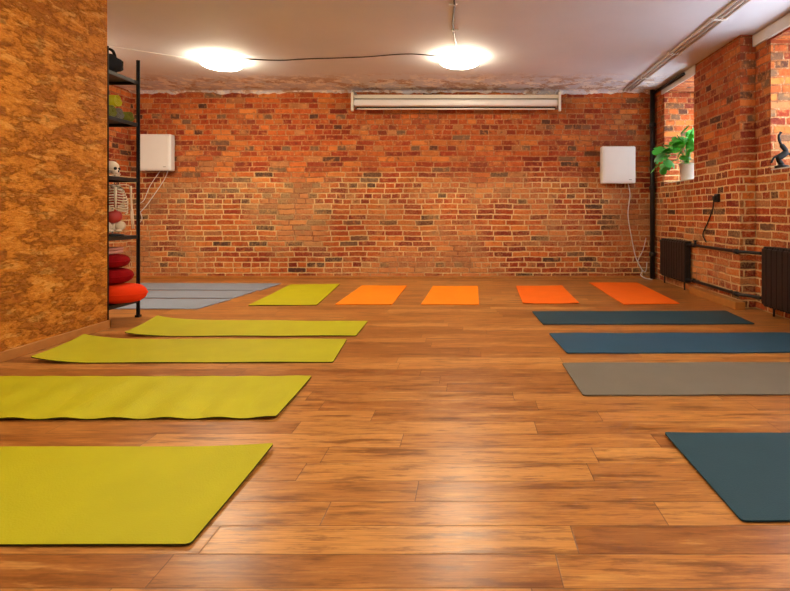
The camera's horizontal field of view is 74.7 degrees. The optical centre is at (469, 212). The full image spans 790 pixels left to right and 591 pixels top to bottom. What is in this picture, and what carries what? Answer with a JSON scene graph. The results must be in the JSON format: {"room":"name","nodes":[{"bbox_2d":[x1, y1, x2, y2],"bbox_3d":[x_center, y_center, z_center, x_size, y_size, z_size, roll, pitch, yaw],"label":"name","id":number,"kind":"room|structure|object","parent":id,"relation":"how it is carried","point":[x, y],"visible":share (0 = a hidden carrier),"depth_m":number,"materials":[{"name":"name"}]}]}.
{"room":"exercise studio","nodes":[
{"label":"exercise studio","id":0,"kind":"room"},
{"bbox_2d":[0,0,106,351],"bbox_3d":[-3.930,-0.410,0.485,1.940,2.700,7.370,0,0,0],"label":"wall partition","id":1,"kind":"structure","parent":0,"point":[53,53],"depth_m":3.61,"materials":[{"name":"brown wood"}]},
{"bbox_2d":[0,320,110,362],"bbox_3d":[-3.911,0.907,0.494,1.938,0.065,7.388,0,0,0],"label":"baseboard","id":2,"kind":"structure","parent":1,"relation":"attached to","point":[6,355],"depth_m":3.58,"materials":[{"name":"brown wood"}]},
{"bbox_2d":[109,85,130,269],"bbox_3d":[-5.000,-0.410,2.090,0.200,2.700,10.580,0,0,0],"label":"wall","id":3,"kind":"structure","parent":0,"point":[119,137],"depth_m":7.23,"materials":[{"name":"brick"}]},
{"bbox_2d":[131,92,649,275],"bbox_3d":[-0.940,-0.410,7.480,8.320,2.700,0.200,0,0,0],"label":"wall","id":4,"kind":"structure","parent":0,"point":[288,183],"depth_m":7.38,"materials":[{"name":"brick"}]},
{"bbox_2d":[140,134,174,221],"bbox_3d":[-4.522,-0.464,7.301,0.566,1.309,0.158,0,0,0],"label":"ventilation unit","id":5,"kind":"object","parent":4,"relation":"attached to","point":[157,151],"visible":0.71,"depth_m":7.22,"materials":[{"name":"white plastic"}]},
{"bbox_2d":[128,90,649,94],"bbox_3d":[-1.145,-1.735,7.340,7.510,0.050,0.080,0,0,0],"label":"trim","id":6,"kind":"structure","parent":4,"relation":"attached to","point":[173,92],"depth_m":7.35,"materials":[{"name":"paint"}]},
{"bbox_2d":[133,276,649,277],"bbox_3d":[-1.115,0.922,7.372,7.570,0.035,0.016,0,0,0],"label":"baseboard","id":7,"kind":"structure","parent":4,"relation":"attached to","point":[133,276],"depth_m":7.36,"materials":[{"name":"brown wood"}]},
{"bbox_2d":[351,90,560,110],"bbox_3d":[-0.195,-1.570,7.240,2.924,0.300,0.280,0,0,0],"label":"projector screen","id":8,"kind":"object","parent":4,"relation":"attached to","point":[358,102],"visible":1,"depth_m":7.16,"materials":[{"name":"beige metal"}]},
{"bbox_2d":[600,146,652,279],"bbox_3d":[2.212,-0.004,7.264,0.689,1.884,0.232,0,0,0],"label":"ventilation unit","id":9,"kind":"object","parent":4,"relation":"attached to","point":[617,163],"visible":1,"depth_m":7.22,"materials":[{"name":"white plastic"}]},
{"bbox_2d":[649,89,655,278],"bbox_3d":[2.610,-0.410,7.322,0.092,2.700,0.116,0,0,0],"label":"pipe","id":10,"kind":"object","parent":4,"relation":"attached to","point":[652,124],"visible":1,"depth_m":7.28,"materials":[{"name":"black metal"}]},
{"bbox_2d":[653,72,684,93],"bbox_3d":[2.632,-1.715,6.785,0.040,0.040,0.970,0,0,0],"label":"pipe","id":11,"kind":"object","parent":10,"relation":"attached to","point":[683,73],"visible":1,"depth_m":6.70,"materials":[{"name":"black metal"}]},
{"bbox_2d":[0,278,789,590],"bbox_3d":[-0.940,0.990,2.090,8.320,0.100,10.980,0,0,0],"label":"floor","id":12,"kind":"structure","parent":0,"point":[442,447],"depth_m":1.94,"materials":[{"name":"laminate"}]},
{"bbox_2d":[107,46,141,319],"bbox_3d":[-3.475,-0.220,4.420,0.990,2.320,0.440,0,0,0],"label":"shelving unit","id":13,"kind":"object","parent":12,"relation":"on","point":[113,78],"visible":0.38,"depth_m":4.59,"materials":[{"name":"black metal"}]},
{"bbox_2d":[109,105,116,116],"bbox_3d":[-3.330,-0.863,4.323,0.620,0.096,0.103,0,0,0],"label":"yoga mat","id":14,"kind":"object","parent":13,"relation":"on","point":[112,110],"visible":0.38,"depth_m":4.33,"materials":[{"name":"green rubber"}]},
{"bbox_2d":[109,161,120,176],"bbox_3d":[-3.094,-0.382,4.420,0.120,0.139,0.122,0,0,0],"label":"model","id":15,"kind":"object","parent":13,"relation":"on","point":[114,168],"visible":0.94,"depth_m":4.39},
{"bbox_2d":[109,48,123,72],"bbox_3d":[-3.152,-1.316,4.387,0.274,0.245,0.289,0,0,0],"label":"cloth bag","id":16,"kind":"object","parent":13,"relation":"on","point":[115,64],"visible":0.33,"depth_m":4.39,"materials":[{"name":"black fabric"}]},
{"bbox_2d":[115,108,123,118],"bbox_3d":[-3.350,-0.863,4.443,0.620,0.096,0.103,0,0,0],"label":"yoga mat","id":17,"kind":"object","parent":13,"relation":"on","point":[119,111],"visible":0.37,"depth_m":4.45,"materials":[{"name":"grey rubber"}]},
{"bbox_2d":[109,95,121,105],"bbox_3d":[-3.330,-0.964,4.388,0.620,0.096,0.103,0,0,0],"label":"yoga mat","id":18,"kind":"object","parent":17,"relation":"on","point":[115,100],"visible":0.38,"depth_m":4.36,"materials":[{"name":"yellow rubber"}]},
{"bbox_2d":[109,184,134,235],"bbox_3d":[-3.084,-0.027,4.417,0.165,0.451,0.303,0,0,38],"label":"skeleton","id":19,"kind":"object","parent":13,"relation":"on","point":[116,192],"visible":0.73,"depth_m":4.41,"materials":[{"name":"white plastic"}]},
{"bbox_2d":[109,283,147,303],"bbox_3d":[-3.070,0.693,4.420,0.529,0.160,0.369,0,0,0],"label":"cushion","id":20,"kind":"object","parent":13,"relation":"on","point":[119,293],"visible":0.57,"depth_m":4.32,"materials":[{"name":"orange fabric"}]},
{"bbox_2d":[109,268,134,283],"bbox_3d":[-3.130,0.545,4.420,0.382,0.130,0.382,0,0,0],"label":"cushion","id":21,"kind":"object","parent":20,"relation":"on","point":[116,275],"visible":0.43,"depth_m":4.35,"materials":[{"name":"red fabric"}]},
{"bbox_2d":[109,254,130,268],"bbox_3d":[-3.150,0.417,4.420,0.362,0.120,0.362,0,0,0],"label":"cushion","id":22,"kind":"object","parent":21,"relation":"on","point":[115,260],"visible":0.51,"depth_m":4.37,"materials":[{"name":"red fabric"}]},
{"bbox_2d":[109,247,122,254],"bbox_3d":[-3.160,0.327,4.420,0.200,0.055,0.200,0,0,0],"label":"folded towel","id":23,"kind":"object","parent":22,"relation":"on","point":[112,250],"visible":0.29,"depth_m":4.43,"materials":[{"name":"pink fabric"}]},
{"bbox_2d":[123,112,133,120],"bbox_3d":[-3.330,-0.857,4.553,0.620,0.086,0.092,0,0,0],"label":"yoga mat","id":24,"kind":"object","parent":13,"relation":"on","point":[128,116],"visible":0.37,"depth_m":4.52,"materials":[{"name":"rubber"}]},
{"bbox_2d":[0,443,272,545],"bbox_3d":[-1.741,0.928,1.739,1.918,0.022,0.602,0,0,0],"label":"yoga mat","id":25,"kind":"object","parent":12,"relation":"on","point":[50,495],"visible":1,"depth_m":1.71,"materials":[{"name":"rubber"}]},
{"bbox_2d":[0,375,310,419],"bbox_3d":[-1.841,0.930,2.610,1.919,0.018,0.602,0,0,0],"label":"yoga mat","id":26,"kind":"object","parent":12,"relation":"on","point":[21,397],"visible":1,"depth_m":2.58,"materials":[{"name":"yellow rubber"}]},
{"bbox_2d":[115,299,230,308],"bbox_3d":[-3.491,0.934,5.270,1.818,0.009,0.580,0,0,0],"label":"yoga mat","id":27,"kind":"object","parent":12,"relation":"on","point":[144,303],"visible":0.48,"depth_m":5.25,"materials":[{"name":"grey rubber"}]},
{"bbox_2d":[31,334,346,363],"bbox_3d":[-1.857,0.916,3.482,1.995,0.046,0.601,0,0,0],"label":"yoga mat","id":28,"kind":"object","parent":12,"relation":"on","point":[89,349],"visible":1,"depth_m":3.41,"materials":[{"name":"yellow rubber"}]},
{"bbox_2d":[145,290,254,298],"bbox_3d":[-3.481,0.934,5.875,1.839,0.009,0.550,0,0,0],"label":"yoga mat","id":29,"kind":"object","parent":12,"relation":"on","point":[169,293],"visible":0.57,"depth_m":5.84,"materials":[{"name":"grey rubber"}]},
{"bbox_2d":[140,283,280,290],"bbox_3d":[-3.450,0.934,6.500,1.899,0.009,0.639,0,0,0],"label":"yoga mat","id":30,"kind":"object","parent":12,"relation":"on","point":[150,286],"visible":0.87,"depth_m":6.48,"materials":[{"name":"grey rubber"}]},
{"bbox_2d":[125,316,367,336],"bbox_3d":[-1.801,0.917,4.171,1.866,0.044,0.594,0,0,0],"label":"yoga mat","id":31,"kind":"object","parent":12,"relation":"on","point":[158,325],"visible":1,"depth_m":4.12,"materials":[{"name":"yellow rubber"}]},
{"bbox_2d":[248,284,339,305],"bbox_3d":[-1.946,0.934,5.936,0.689,0.009,1.531,0,0,-4],"label":"yoga mat","id":32,"kind":"object","parent":12,"relation":"on","point":[293,294],"visible":1,"depth_m":5.76,"materials":[{"name":"yellow rubber"}]},
{"bbox_2d":[335,285,406,304],"bbox_3d":[-1.094,0.934,5.901,0.594,0.009,1.359,0,0,0],"label":"yoga mat","id":33,"kind":"object","parent":12,"relation":"on","point":[365,294],"visible":1,"depth_m":5.77,"materials":[{"name":"orange rubber"}]},
{"bbox_2d":[421,286,478,304],"bbox_3d":[-0.199,0.934,5.878,0.603,0.009,1.314,0,0,0],"label":"yoga mat","id":34,"kind":"object","parent":12,"relation":"on","point":[438,295],"visible":1,"depth_m":5.71,"materials":[{"name":"orange rubber"}]},
{"bbox_2d":[516,285,578,303],"bbox_3d":[0.865,0.930,5.915,0.639,0.017,1.329,0,0,0],"label":"yoga mat","id":35,"kind":"object","parent":12,"relation":"on","point":[553,294],"visible":1,"depth_m":5.78,"materials":[{"name":"orange rubber"}]},
{"bbox_2d":[589,282,679,304],"bbox_3d":[1.908,0.934,6.042,0.668,0.009,1.640,0,0,0],"label":"yoga mat","id":36,"kind":"object","parent":12,"relation":"on","point":[626,293],"visible":1,"depth_m":5.91,"materials":[{"name":"orange rubber"}]},
{"bbox_2d":[532,311,753,324],"bbox_3d":[1.514,0.934,4.583,1.850,0.009,0.588,0,0,0],"label":"yoga mat","id":37,"kind":"object","parent":12,"relation":"on","point":[545,317],"visible":1,"depth_m":4.55,"materials":[{"name":"blue rubber"}]},
{"bbox_2d":[549,332,789,353],"bbox_3d":[1.557,0.934,3.696,1.885,0.009,0.579,0,0,0],"label":"yoga mat","id":38,"kind":"object","parent":12,"relation":"on","point":[667,342],"visible":1,"depth_m":3.67,"materials":[{"name":"blue rubber"}]},
{"bbox_2d":[659,238,690,289],"bbox_3d":[2.619,0.640,6.560,0.099,0.600,0.920,0,0,0],"label":"radiator","id":39,"kind":"object","parent":12,"relation":"on","point":[675,255],"visible":0.99,"depth_m":6.39,"materials":[{"name":"black metal"}]},
{"bbox_2d":[689,240,761,254],"bbox_3d":[2.644,0.362,5.450,0.127,0.084,1.300,0,0,-4],"label":"pipe","id":40,"kind":"object","parent":39,"relation":"attached to","point":[735,251],"visible":0.99,"depth_m":5.24,"materials":[{"name":"black metal"}]},
{"bbox_2d":[689,278,761,299],"bbox_3d":[2.644,0.800,5.450,0.127,0.048,1.300,0,0,-4],"label":"pipe","id":41,"kind":"object","parent":39,"relation":"attached to","point":[735,293],"visible":0.99,"depth_m":5.21,"materials":[{"name":"black metal"}]},
{"bbox_2d":[562,362,789,395],"bbox_3d":[1.496,0.934,2.910,1.847,0.009,0.584,0,0,0],"label":"yoga mat","id":42,"kind":"object","parent":12,"relation":"on","point":[591,378],"visible":1,"depth_m":2.88,"materials":[{"name":"grey rubber"}]},
{"bbox_2d":[665,432,789,521],"bbox_3d":[1.721,0.933,1.861,1.798,0.012,0.624,0,0,0],"label":"yoga mat","id":43,"kind":"object","parent":12,"relation":"on","point":[750,472],"visible":1,"depth_m":1.86,"materials":[{"name":"blue rubber"}]},
{"bbox_2d":[762,247,789,316],"bbox_3d":[2.760,0.625,4.190,0.119,0.630,1.180,0,0,0],"label":"radiator","id":44,"kind":"object","parent":12,"relation":"on","point":[775,260],"visible":1,"depth_m":4.51,"materials":[{"name":"black metal"}]},
{"bbox_2d":[107,0,789,90],"bbox_3d":[-0.940,-1.810,2.090,8.320,0.100,10.980,0,0,0],"label":"ceiling","id":45,"kind":"structure","parent":0,"point":[517,44],"depth_m":5.21,"materials":[{"name":"paint"}]},
{"bbox_2d":[107,45,200,58],"bbox_3d":[-3.581,-1.754,5.521,1.221,0.009,0.073,0,0,-30],"label":"cable","id":46,"kind":"object","parent":45,"relation":"attached to","point":[107,45],"visible":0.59,"depth_m":5.59,"materials":[{"name":"white plastic"}]},
{"bbox_2d":[199,54,243,70],"bbox_3d":[-2.839,-1.702,5.837,0.452,0.115,0.456,0,0,0],"label":"ceiling lamp","id":47,"kind":"object","parent":45,"relation":"attached to","point":[215,62],"depth_m":5.72,"materials":[{"name":"white glass"}]},
{"bbox_2d":[238,54,440,60],"bbox_3d":[-1.481,-1.747,5.747,2.323,0.026,0.145,0,0,5],"label":"cable","id":48,"kind":"object","parent":45,"relation":"attached to","point":[389,54],"visible":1,"depth_m":5.75,"materials":[{"name":"black metal"}]},
{"bbox_2d":[449,0,458,51],"bbox_3d":[-0.224,-1.752,3.760,0.938,0.016,3.487,0,0,18],"label":"cable","id":49,"kind":"object","parent":45,"relation":"attached to","point":[453,4],"visible":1,"depth_m":4.68,"materials":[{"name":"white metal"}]},
{"bbox_2d":[439,52,478,68],"bbox_3d":[-0.119,-1.702,5.757,0.452,0.115,0.456,0,0,0],"label":"ceiling lamp","id":50,"kind":"object","parent":45,"relation":"attached to","point":[455,60],"depth_m":5.63,"materials":[{"name":"white glass"}]},
{"bbox_2d":[623,0,750,90],"bbox_3d":[2.240,-1.747,3.650,0.150,0.027,7.300,0,0,0],"label":"conduit","id":51,"kind":"object","parent":45,"relation":"attached to","point":[715,19],"depth_m":5.12,"materials":[{"name":"white metal"}]},
{"bbox_2d":[655,91,693,280],"bbox_3d":[2.945,-0.410,7.200,0.550,2.700,0.360,0,0,0],"label":"wall","id":52,"kind":"structure","parent":0,"point":[674,111],"depth_m":7.02,"materials":[{"name":"brick"}]},
{"bbox_2d":[668,76,693,91],"bbox_3d":[2.945,-1.710,6.555,0.550,0.100,0.930,0,0,0],"label":"wall","id":53,"kind":"structure","parent":0,"point":[687,85],"depth_m":6.76,"materials":[{"name":"brick"}]},
{"bbox_2d":[664,35,754,307],"bbox_3d":[2.945,-0.410,6.035,0.550,2.700,1.970,0,0,0],"label":"wall","id":54,"kind":"structure","parent":0,"point":[724,80],"depth_m":5.40,"materials":[{"name":"brick"}]},
{"bbox_2d":[661,65,694,94],"bbox_3d":[2.664,-1.698,6.575,0.012,0.115,1.050,0,0,0],"label":"trim","id":55,"kind":"structure","parent":54,"relation":"attached to","point":[690,72],"depth_m":6.42,"materials":[{"name":"white paint"}]},
{"bbox_2d":[702,194,719,241],"bbox_3d":[2.639,0.062,5.638,0.059,0.537,0.384,0,0,0],"label":"power socket","id":56,"kind":"object","parent":54,"relation":"attached to","point":[716,198],"visible":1,"depth_m":5.52,"materials":[{"name":"black plastic"}]},
{"bbox_2d":[689,287,744,309],"bbox_3d":[2.619,0.902,5.475,0.099,0.075,1.050,0,0,0],"label":"trim","id":57,"kind":"structure","parent":54,"relation":"attached to","point":[726,301],"depth_m":5.31,"materials":[{"name":"brown wood"}]},
{"bbox_2d":[752,12,789,46],"bbox_3d":[2.805,-1.698,4.225,0.030,0.115,1.650,0,0,0],"label":"trim","id":58,"kind":"structure","parent":54,"relation":"attached to","point":[783,23],"depth_m":4.73,"materials":[{"name":"white paint"}]},
{"bbox_3d":[2.895,-0.406,6.555,0.450,0.012,0.930,0,0,0],"label":"trim","id":59,"kind":"structure","parent":54,"relation":"on","visible":0},
{"bbox_2d":[650,126,693,179],"bbox_3d":[2.605,-0.756,6.449,0.639,0.688,0.588,0,0,0],"label":"potted plant","id":60,"kind":"object","parent":59,"relation":"on","point":[686,168],"visible":0.88,"depth_m":6.43,"materials":[{"name":"green plant"}]},
{"bbox_2d":[755,38,789,312],"bbox_3d":[3.020,-0.410,4.920,0.400,2.700,0.260,0,0,0],"label":"wall","id":61,"kind":"structure","parent":0,"point":[772,57],"depth_m":4.84,"materials":[{"name":"brick"}]},
{"bbox_2d":[771,168,789,319],"bbox_3d":[3.020,0.270,4.095,0.400,1.340,1.390,0,0,0],"label":"wall","id":62,"kind":"structure","parent":0,"point":[780,178],"depth_m":4.64,"materials":[{"name":"brick"}]},
{"bbox_3d":[2.970,-0.406,4.095,0.300,0.012,1.390,0,0,0],"label":"trim","id":63,"kind":"structure","parent":62,"relation":"on","visible":0},
{"bbox_2d":[770,131,789,168],"bbox_3d":[2.867,-0.581,4.702,0.183,0.338,0.120,0,0,30],"label":"figurine","id":64,"kind":"object","parent":63,"relation":"on","point":[785,152],"visible":0.94,"depth_m":4.68,"materials":[{"name":"grey metal"}]},
{"bbox_2d":[771,27,789,39],"bbox_3d":[3.020,-1.690,4.095,0.400,0.140,1.390,0,0,0],"label":"wall","id":65,"kind":"structure","parent":0,"point":[785,34],"depth_m":4.69,"materials":[{"name":"brick"}]}
]}

